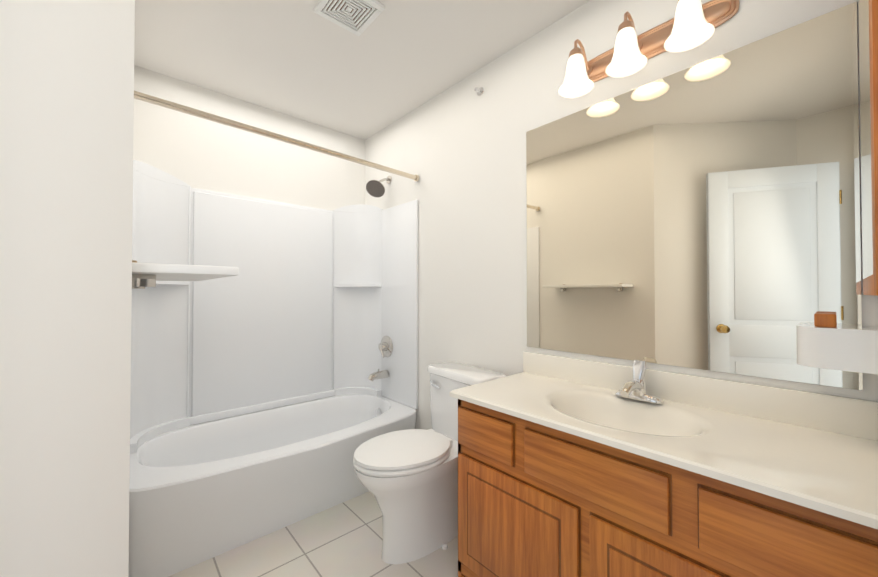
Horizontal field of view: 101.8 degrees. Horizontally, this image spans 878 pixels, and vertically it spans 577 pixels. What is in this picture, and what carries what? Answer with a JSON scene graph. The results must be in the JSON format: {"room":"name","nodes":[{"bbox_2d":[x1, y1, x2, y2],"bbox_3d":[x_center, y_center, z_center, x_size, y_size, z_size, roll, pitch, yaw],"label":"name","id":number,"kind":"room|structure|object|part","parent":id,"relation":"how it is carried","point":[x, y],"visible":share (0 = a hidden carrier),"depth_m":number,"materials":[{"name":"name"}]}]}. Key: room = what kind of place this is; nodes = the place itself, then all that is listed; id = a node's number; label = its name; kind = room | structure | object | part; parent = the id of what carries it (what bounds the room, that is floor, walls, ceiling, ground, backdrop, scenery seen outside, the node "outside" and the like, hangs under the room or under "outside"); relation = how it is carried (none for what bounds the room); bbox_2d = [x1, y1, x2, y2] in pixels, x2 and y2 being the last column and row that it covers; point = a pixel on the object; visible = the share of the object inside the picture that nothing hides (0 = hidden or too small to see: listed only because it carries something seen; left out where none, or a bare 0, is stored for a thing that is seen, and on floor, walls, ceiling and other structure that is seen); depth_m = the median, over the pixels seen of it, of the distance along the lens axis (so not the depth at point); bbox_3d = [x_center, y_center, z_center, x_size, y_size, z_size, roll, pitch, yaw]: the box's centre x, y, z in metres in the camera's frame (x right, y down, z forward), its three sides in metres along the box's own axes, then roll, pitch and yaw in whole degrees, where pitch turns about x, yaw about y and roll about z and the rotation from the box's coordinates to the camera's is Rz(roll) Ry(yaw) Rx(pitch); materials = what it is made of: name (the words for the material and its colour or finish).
{"room":"bathroom","nodes":[
{"label":"bathroom","id":0,"kind":"room"},
{"bbox_2d":[0,0,134,576],"bbox_3d":[-0.650,-0.028,0.185,0.100,2.440,0.990,0,-1,2],"label":"wall","id":1,"kind":"structure","parent":0,"point":[66,128],"depth_m":0.56,"materials":[{"name":"white paint"}]},
{"bbox_2d":[133,65,364,210],"bbox_3d":[-1.221,0.001,2.412,1.770,2.440,0.100,1,-1,-42],"label":"wall","id":2,"kind":"structure","parent":0,"point":[192,151],"depth_m":2.30,"materials":[{"name":"white paint"}]},
{"bbox_2d":[168,491,457,576],"bbox_3d":[-0.471,1.254,1.059,2.500,0.100,3.150,1,-1,-42],"label":"floor","id":3,"kind":"structure","parent":0,"point":[344,539],"depth_m":1.62,"materials":[{"name":"tile"}]},
{"bbox_2d":[128,394,415,576],"bbox_3d":[-0.877,1.007,2.091,1.466,0.420,0.813,1,-1,-42],"label":"bathtub","id":4,"kind":"object","parent":3,"relation":"on","point":[201,492],"visible":0.81,"depth_m":1.76,"materials":[{"name":"white plastic"}]},
{"bbox_2d":[130,160,417,453],"bbox_3d":[-0.916,0.068,2.146,1.466,1.458,0.698,1,-1,-42],"label":"shower surround","id":5,"kind":"object","parent":4,"relation":"on","point":[306,304],"visible":0.92,"depth_m":2.35,"materials":[{"name":"white plastic"}]},
{"bbox_2d":[368,369,388,381],"bbox_3d":[-0.441,0.620,2.560,0.158,0.083,0.060,1,-1,-42],"label":"tub spout","id":6,"kind":"object","parent":5,"relation":"attached to","point":[378,374],"visible":1,"depth_m":2.54,"materials":[{"name":"silver metal"}]},
{"bbox_2d":[379,336,392,357],"bbox_3d":[-0.407,0.424,2.593,0.067,0.156,0.156,1,-1,-42],"label":"shower valve","id":7,"kind":"object","parent":5,"relation":"attached to","point":[386,346],"visible":1,"depth_m":2.58,"materials":[{"name":"silver metal"}]},
{"bbox_2d":[353,362,506,563],"bbox_3d":[-0.052,0.820,1.713,0.735,0.785,0.462,1,-1,-42],"label":"toilet","id":8,"kind":"object","parent":3,"relation":"on","point":[408,478],"visible":0.83,"depth_m":1.60,"materials":[{"name":"white ceramic"}]},
{"bbox_2d":[449,351,877,576],"bbox_3d":[0.603,0.752,1.159,0.513,0.906,1.112,1,-1,-42],"label":"bathroom vanity","id":9,"kind":"object","parent":3,"relation":"on","point":[536,500],"depth_m":0.98,"materials":[{"name":"brown wood"}]},
{"bbox_2d":[615,360,663,403],"bbox_3d":[0.687,0.332,1.264,0.164,0.135,0.156,1,-1,-42],"label":"faucet","id":10,"kind":"object","parent":9,"relation":"on","point":[635,388],"visible":0.98,"depth_m":1.27,"materials":[{"name":"silver metal"}]},
{"bbox_3d":[0.603,0.415,1.163,0.513,0.232,1.112,1,-1,-42],"label":"bathroom vanity top","id":11,"kind":"part","parent":9,"relation":"part of","materials":[{"name":"white stone"}]},
{"bbox_2d":[134,0,589,139],"bbox_3d":[-0.471,-1.286,1.092,2.500,0.100,3.150,1,-1,-42],"label":"ceiling","id":12,"kind":"structure","parent":0,"point":[394,61],"depth_m":1.83,"materials":[{"name":"white paint"}]},
{"bbox_2d":[314,0,384,35],"bbox_3d":[-0.393,-1.222,1.558,0.224,0.016,0.224,1,-1,-42],"label":"ceiling vent","id":13,"kind":"object","parent":12,"relation":"in","point":[357,17],"visible":1,"depth_m":1.57,"materials":[{"name":"white"}]},
{"bbox_2d":[365,0,877,429],"bbox_3d":[0.409,-0.006,1.846,0.100,2.440,3.120,1,-1,-42],"label":"wall","id":14,"kind":"structure","parent":0,"point":[459,148],"depth_m":1.89,"materials":[{"name":"white paint"}]},
{"bbox_2d":[134,91,418,181],"bbox_3d":[-0.689,-0.758,1.904,1.464,0.069,0.044,1,-1,-42],"label":"rail","id":15,"kind":"object","parent":14,"relation":"attached to","point":[197,113],"visible":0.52,"depth_m":1.73,"materials":[{"name":"beige metal"}]},
{"bbox_2d":[366,176,391,196],"bbox_3d":[-0.421,-0.747,2.556,0.197,0.180,0.129,1,-1,-42],"label":"shower head","id":16,"kind":"object","parent":14,"relation":"attached to","point":[375,188],"visible":1,"depth_m":2.53},
{"bbox_2d":[475,87,483,95],"bbox_3d":[0.217,-1.095,1.970,0.037,0.048,0.048,1,-1,-42],"label":"sprinkler","id":17,"kind":"object","parent":14,"relation":"attached to","point":[480,91],"visible":1,"depth_m":1.97,"materials":[{"name":"silver metal"}]},
{"bbox_2d":[558,0,738,97],"bbox_3d":[0.709,-0.907,1.301,0.196,0.208,0.570,1,-1,-42],"label":"sconce","id":18,"kind":"object","parent":14,"relation":"attached to","point":[691,24],"visible":1,"depth_m":1.29,"materials":[{"name":"white glass"}]},
{"bbox_2d":[526,2,862,389],"bbox_3d":[0.782,-0.248,1.353,0.006,1.050,1.053,1,-1,-42],"label":"mirror","id":19,"kind":"object","parent":14,"relation":"attached to","point":[705,215],"visible":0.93,"depth_m":1.20,"materials":[{"name":"clear glass"}]},
{"bbox_3d":[-1.178,-0.014,1.264,0.100,2.440,1.665,1,-1,-42],"label":"wall","id":20,"kind":"structure","parent":0,"visible":0},
{"bbox_2d":[132,260,238,288],"bbox_3d":[-0.821,-0.032,1.104,0.214,0.063,0.660,1,-1,-42],"label":"wall shelf","id":21,"kind":"object","parent":20,"relation":"attached to","point":[144,275],"visible":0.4,"depth_m":0.87,"materials":[{"name":"white plastic"}]},
{"bbox_3d":[0.400,-0.028,0.169,2.355,2.440,0.100,1,-1,-42],"label":"wall","id":22,"kind":"structure","parent":0,"visible":0},
{"bbox_2d":[796,313,877,374],"bbox_3d":[1.059,0.137,0.939,0.126,0.140,0.165,1,-1,-42],"label":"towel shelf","id":23,"kind":"object","parent":22,"relation":"attached to","point":[824,341],"visible":1,"depth_m":0.91,"materials":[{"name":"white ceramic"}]},
{"bbox_2d":[858,0,877,295],"bbox_3d":[0.971,-0.455,0.785,0.460,0.940,0.045,1,-1,-42],"label":"upper cabinet","id":24,"kind":"object","parent":22,"relation":"attached to","point":[868,36],"visible":1,"depth_m":0.70,"materials":[{"name":"brown wood"}]}
]}

